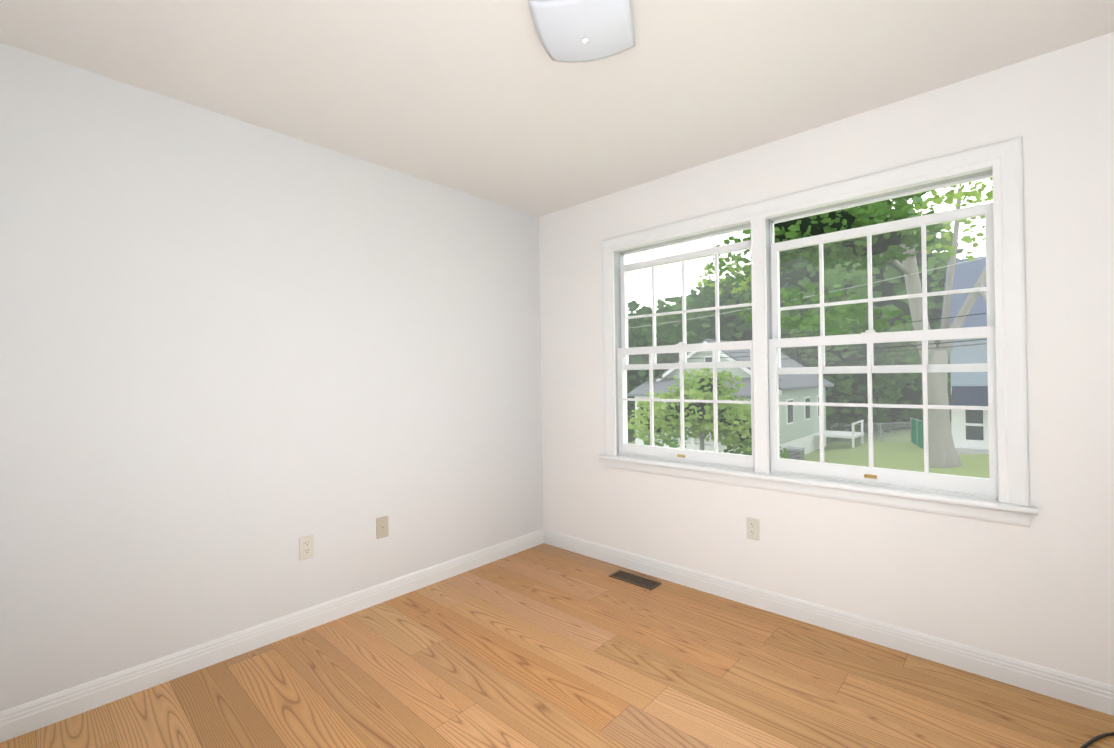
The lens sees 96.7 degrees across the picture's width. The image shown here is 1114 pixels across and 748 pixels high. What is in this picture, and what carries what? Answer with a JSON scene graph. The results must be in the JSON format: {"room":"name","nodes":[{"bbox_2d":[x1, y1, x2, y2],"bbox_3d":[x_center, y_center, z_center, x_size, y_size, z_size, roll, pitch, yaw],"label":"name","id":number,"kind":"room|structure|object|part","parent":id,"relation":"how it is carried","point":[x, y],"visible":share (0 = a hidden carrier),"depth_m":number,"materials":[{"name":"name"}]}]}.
{"room":"empty bedroom","nodes":[
{"label":"empty bedroom","id":0,"kind":"room"},
{"bbox_2d":[0,43,542,710],"bbox_3d":[-1.164,0.048,2.667,0.120,2.440,3.280,-1,0,43],"label":"wall","id":1,"kind":"structure","parent":0,"point":[238,359],"depth_m":2.22,"materials":[{"name":"white paint"}]},
{"bbox_2d":[0,529,543,742],"bbox_3d":[-1.122,1.216,2.589,0.015,0.102,2.970,-1,0,43],"label":"baseboard","id":2,"kind":"structure","parent":1,"relation":"attached to","point":[25,718],"depth_m":2.19,"materials":[{"name":"white wood"}]},
{"bbox_2d":[299,534,313,560],"bbox_3d":[-1.246,0.864,2.467,0.008,0.115,0.070,-1,0,43],"label":"electrical outlet","id":3,"kind":"object","parent":1,"relation":"attached to","point":[306,547],"visible":1,"depth_m":2.46,"materials":[{"name":"beige plastic"}]},
{"bbox_2d":[376,516,388,538],"bbox_3d":[-0.973,0.856,2.763,0.007,0.115,0.070,-1,0,43],"label":"outlet plate","id":4,"kind":"object","parent":1,"relation":"attached to","point":[381,527],"visible":1,"depth_m":2.76,"materials":[{"name":"beige plastic"}]},
{"bbox_2d":[0,543,1113,747],"bbox_3d":[0.111,1.319,1.501,3.540,0.150,3.280,-1,0,43],"label":"floor","id":5,"kind":"structure","parent":0,"point":[543,645],"depth_m":1.97,"materials":[{"name":"brown wood"}]},
{"bbox_2d":[609,570,661,589],"bbox_3d":[0.470,1.245,2.998,0.305,0.004,0.118,-1,0,43],"label":"floor vent","id":6,"kind":"object","parent":5,"relation":"in","point":[643,582],"visible":1,"depth_m":2.99,"materials":[{"name":"brown metal"}]},
{"bbox_2d":[1080,732,1113,747],"bbox_3d":[1.791,1.216,1.498,0.465,0.009,0.596,-1,0,43],"label":"cord","id":7,"kind":"object","parent":5,"relation":"on","point":[1091,741],"visible":1,"depth_m":1.65,"materials":[{"name":"black plastic"}]},
{"bbox_2d":[0,0,1113,216],"bbox_3d":[0.075,-1.255,1.515,3.540,0.120,3.280,-1,0,43],"label":"ceiling","id":8,"kind":"structure","parent":0,"point":[491,100],"depth_m":1.93,"materials":[{"name":"white paint"}]},
{"bbox_2d":[528,0,634,62],"bbox_3d":[0.096,-1.155,1.672,0.317,0.080,0.317,-1,0,15],"label":"flush-mount light","id":9,"kind":"object","parent":8,"relation":"attached to","point":[573,31],"visible":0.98,"depth_m":1.64,"materials":[{"name":"white glass"}]},
{"bbox_2d":[539,32,1113,685],"bbox_3d":[1.150,0.016,2.655,3.300,2.440,0.160,-1,0,43],"label":"wall","id":10,"kind":"structure","parent":0,"point":[1039,590],"depth_m":2.11,"materials":[{"name":"white paint"}]},
{"bbox_2d":[746,517,759,540],"bbox_3d":[1.046,0.827,2.643,0.070,0.115,0.008,-1,0,43],"label":"outlet","id":11,"kind":"object","parent":10,"relation":"attached to","point":[753,528],"visible":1,"depth_m":2.64,"materials":[{"name":"beige plastic"}]},
{"bbox_2d":[599,136,1037,526],"bbox_3d":[1.107,-0.150,2.659,2.094,1.516,0.211,-1,0,43],"label":"window","id":12,"kind":"structure","parent":10,"relation":"in","point":[1000,164],"depth_m":2.38,"materials":[{"name":"white wood"}]},
{"bbox_3d":[0.750,0.154,2.981,0.060,0.693,0.037,-1,0,43],"label":"window hardware","id":13,"kind":"part","parent":12,"relation":"part of","materials":[{"name":"white wood"}]},
{"bbox_3d":[0.769,-0.152,3.007,0.946,1.365,0.157,-1,0,43],"label":"frame","id":14,"kind":"part","parent":12,"relation":"part of","materials":[{"name":"white wood"}]},
{"bbox_3d":[0.753,0.171,2.984,0.918,0.695,0.036,-1,0,43],"label":"window sash","id":15,"kind":"part","parent":12,"relation":"part of","materials":[{"name":"white wood"}]},
{"bbox_3d":[0.775,-0.382,3.019,0.918,0.700,0.036,-1,0,43],"label":"window sash","id":16,"kind":"part","parent":12,"relation":"part of","materials":[{"name":"white wood"}]},
{"label":"glass","id":17,"kind":"part","parent":12,"relation":"part of","materials":[{"name":"clear glass"}]},
{"label":"glass","id":18,"kind":"part","parent":12,"relation":"part of","materials":[{"name":"clear glass"}]},
{"bbox_3d":[1.111,0.566,2.647,2.094,0.084,0.191,-1,0,43],"label":"window stool apron","id":19,"kind":"part","parent":12,"relation":"part of","materials":[{"name":"white wood"}]},
{"bbox_3d":[1.467,0.140,2.320,0.060,0.693,0.037,-1,0,43],"label":"window hardware","id":20,"kind":"part","parent":12,"relation":"part of","materials":[{"name":"white wood"}]},
{"bbox_3d":[1.485,-0.166,2.347,0.937,1.365,0.157,-1,0,43],"label":"frame","id":21,"kind":"part","parent":12,"relation":"part of","materials":[{"name":"white wood"}]},
{"label":"glass","id":22,"kind":"part","parent":12,"relation":"part of","materials":[{"name":"clear glass"}]},
{"bbox_3d":[1.470,0.157,2.324,0.909,0.695,0.036,-1,0,43],"label":"window sash","id":23,"kind":"part","parent":12,"relation":"part of","materials":[{"name":"white wood"}]},
{"bbox_3d":[1.493,-0.353,2.359,0.909,0.700,0.036,-1,0,43],"label":"window sash","id":24,"kind":"part","parent":12,"relation":"part of","materials":[{"name":"white wood"}]},
{"label":"glass","id":25,"kind":"part","parent":12,"relation":"part of","materials":[{"name":"clear glass"}]},
{"bbox_2d":[544,529,1113,715],"bbox_3d":[1.108,1.185,2.584,3.300,0.102,0.015,-1,0,43],"label":"baseboard","id":26,"kind":"structure","parent":10,"relation":"attached to","point":[1081,691],"depth_m":2.25,"materials":[{"name":"white wood"}]},
{"label":"outside","id":27,"kind":"structure","parent":0,"visible":0},
{"bbox_2d":[628,422,989,477],"bbox_3d":[28.932,5.208,49.880,120.000,3.800,106.790,-1,0,43],"label":"lawn","id":28,"kind":"structure","parent":27,"point":[898,457],"depth_m":26.51,"materials":[{"name":"green plant"}]},
{"bbox_2d":[628,314,640,340],"bbox_3d":[2.904,0.712,45.750,13.271,14.107,13.869,-1,0,43],"label":"tree","id":29,"kind":"object","parent":28,"relation":"on","point":[636,332],"depth_m":41.29,"materials":[{"name":"green plant"}]},
{"bbox_2d":[628,300,645,441],"bbox_3d":[6.933,0.121,50.255,13.578,15.226,14.844,-1,0,43],"label":"tree","id":30,"kind":"object","parent":28,"relation":"on","point":[633,305],"depth_m":48.27,"materials":[{"name":"green plant"}]},
{"bbox_2d":[627,325,687,436],"bbox_3d":[6.930,1.795,35.917,7.341,10.771,7.520,-1,0,43],"label":"tree","id":31,"kind":"object","parent":28,"relation":"on","point":[633,374],"depth_m":33.85,"materials":[{"name":"green plant"}]},
{"bbox_2d":[628,306,707,439],"bbox_3d":[8.312,0.852,43.850,11.672,13.657,12.200,-1,0,43],"label":"tree","id":32,"kind":"object","parent":28,"relation":"on","point":[692,328],"depth_m":41.71,"materials":[{"name":"green plant"}]},
{"bbox_2d":[656,296,720,338],"bbox_3d":[13.332,-0.448,51.870,13.068,16.203,13.929,-1,0,43],"label":"tree","id":33,"kind":"object","parent":28,"relation":"on","point":[675,307],"depth_m":48.71,"materials":[{"name":"green plant"}]},
{"bbox_2d":[678,278,728,312],"bbox_3d":[17.674,-1.458,55.796,14.067,18.219,13.916,-1,0,43],"label":"tree","id":34,"kind":"object","parent":28,"relation":"on","point":[699,295],"depth_m":54.11,"materials":[{"name":"green plant"}]},
{"bbox_2d":[628,368,788,458],"bbox_3d":[6.918,2.728,23.508,7.732,6.188,8.543,-1,0,43],"label":"bush","id":35,"kind":"object","parent":28,"relation":"on","point":[701,419],"depth_m":23.92,"materials":[{"name":"green plant"}]},
{"bbox_2d":[628,339,863,457],"bbox_3d":[12.852,1.939,32.982,10.850,9.570,13.100,-1,0,43],"label":"house","id":36,"kind":"structure","parent":28,"relation":"on","point":[805,435],"depth_m":31.13,"materials":[{"name":"green"}]},
{"bbox_2d":[696,267,800,352],"bbox_3d":[19.363,-1.838,49.521,14.155,17.921,12.562,-1,0,43],"label":"tree","id":37,"kind":"object","parent":28,"relation":"on","point":[733,323],"depth_m":46.73,"materials":[{"name":"green plant"}]},
{"bbox_2d":[783,446,804,459],"bbox_3d":[13.593,4.859,28.376,1.200,1.260,1.200,-1,0,43],"label":"ac unit","id":38,"kind":"object","parent":28,"relation":"on","point":[798,451],"depth_m":28.06,"materials":[{"name":"grey metal"}]},
{"bbox_2d":[748,249,882,428],"bbox_3d":[24.122,-3.971,47.368,13.722,21.300,14.028,-1,0,43],"label":"tree","id":39,"kind":"object","parent":28,"relation":"on","point":[833,280],"depth_m":42.04,"materials":[{"name":"green plant"}]},
{"bbox_2d":[697,178,992,467],"bbox_3d":[12.379,-3.724,17.259,10.473,16.253,17.505,-1,0,43],"label":"tree","id":40,"kind":"object","parent":28,"relation":"on","point":[852,217],"visible":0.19,"depth_m":14.48,"materials":[{"name":"green plant"}]},
{"bbox_2d":[782,310,909,438],"bbox_3d":[22.193,0.197,39.324,9.535,10.664,10.218,-1,0,43],"label":"tree","id":41,"kind":"object","parent":28,"relation":"on","point":[844,393],"depth_m":36.61,"materials":[{"name":"green plant"}]},
{"bbox_2d":[819,196,958,428],"bbox_3d":[29.817,-5.340,45.447,14.436,23.397,14.561,-1,0,43],"label":"tree","id":42,"kind":"object","parent":28,"relation":"on","point":[934,309],"depth_m":40.97,"materials":[{"name":"green plant"}]},
{"bbox_2d":[844,341,950,433],"bbox_3d":[27.418,0.800,41.309,9.980,8.990,9.285,-1,0,43],"label":"tree","id":43,"kind":"object","parent":28,"relation":"on","point":[908,397],"depth_m":38.37,"materials":[{"name":"green plant"}]},
{"bbox_2d":[910,417,923,448],"bbox_3d":[20.726,3.507,28.470,0.067,2.043,4.963,-1,0,29],"label":"fence","id":44,"kind":"object","parent":28,"relation":"on","point":[918,431],"depth_m":28.44,"materials":[{"name":"green wood"}]},
{"bbox_2d":[913,372,950,421],"bbox_3d":[31.595,1.926,43.465,6.628,7.308,6.577,-1,0,43],"label":"tree","id":45,"kind":"object","parent":28,"relation":"on","point":[949,397],"depth_m":41.33,"materials":[{"name":"green plant"}]},
{"bbox_2d":[931,234,963,355],"bbox_3d":[34.926,-3.538,49.359,12.649,21.119,12.726,-1,0,43],"label":"tree","id":46,"kind":"object","parent":28,"relation":"on","point":[946,260],"depth_m":45.77,"materials":[{"name":"green plant"}]},
{"bbox_2d":[940,256,988,454],"bbox_3d":[25.198,-0.934,23.962,9.890,11.000,10.700,-1,0,43],"label":"house","id":47,"kind":"structure","parent":28,"relation":"on","point":[969,441],"depth_m":24.16,"materials":[{"name":"blue"}]},
{"bbox_2d":[831,422,911,441],"bbox_3d":[26.226,4.178,39.449,5.700,2.530,18.913,-1,0,43],"label":"fence","id":48,"kind":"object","parent":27,"point":[880,432],"depth_m":33.05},
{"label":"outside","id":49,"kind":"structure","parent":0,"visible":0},
{"bbox_2d":[639,341,910,354],"bbox_3d":[6.784,-1.068,20.354,0.020,0.561,20.647,-1,0,-22],"label":"power line","id":50,"kind":"structure","parent":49,"point":[781,350],"depth_m":16.96,"materials":[{"name":"grey"}]},
{"bbox_2d":[632,257,985,327],"bbox_3d":[6.762,-2.609,20.362,0.024,0.277,20.647,-1,0,-22],"label":"power line","id":51,"kind":"structure","parent":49,"point":[846,288],"depth_m":14.33,"materials":[{"name":"grey"}]},
{"bbox_2d":[641,313,986,343],"bbox_3d":[6.776,-1.629,20.357,0.020,0.626,20.647,-1,0,-22],"label":"power line","id":52,"kind":"structure","parent":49,"point":[840,329],"depth_m":15.16,"materials":[{"name":"grey"}]},
{"bbox_2d":[643,343,985,363],"bbox_3d":[6.790,-0.651,20.351,0.020,0.343,20.647,-1,0,-22],"label":"power line","id":53,"kind":"structure","parent":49,"point":[875,352],"depth_m":13.95,"materials":[{"name":"grey"}]},
{"bbox_2d":[687,339,985,358],"bbox_3d":[6.787,-0.863,20.353,0.028,0.452,20.647,-1,0,-22],"label":"power line","id":54,"kind":"structure","parent":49,"point":[855,349],"depth_m":14.67,"materials":[{"name":"grey"}]}
]}

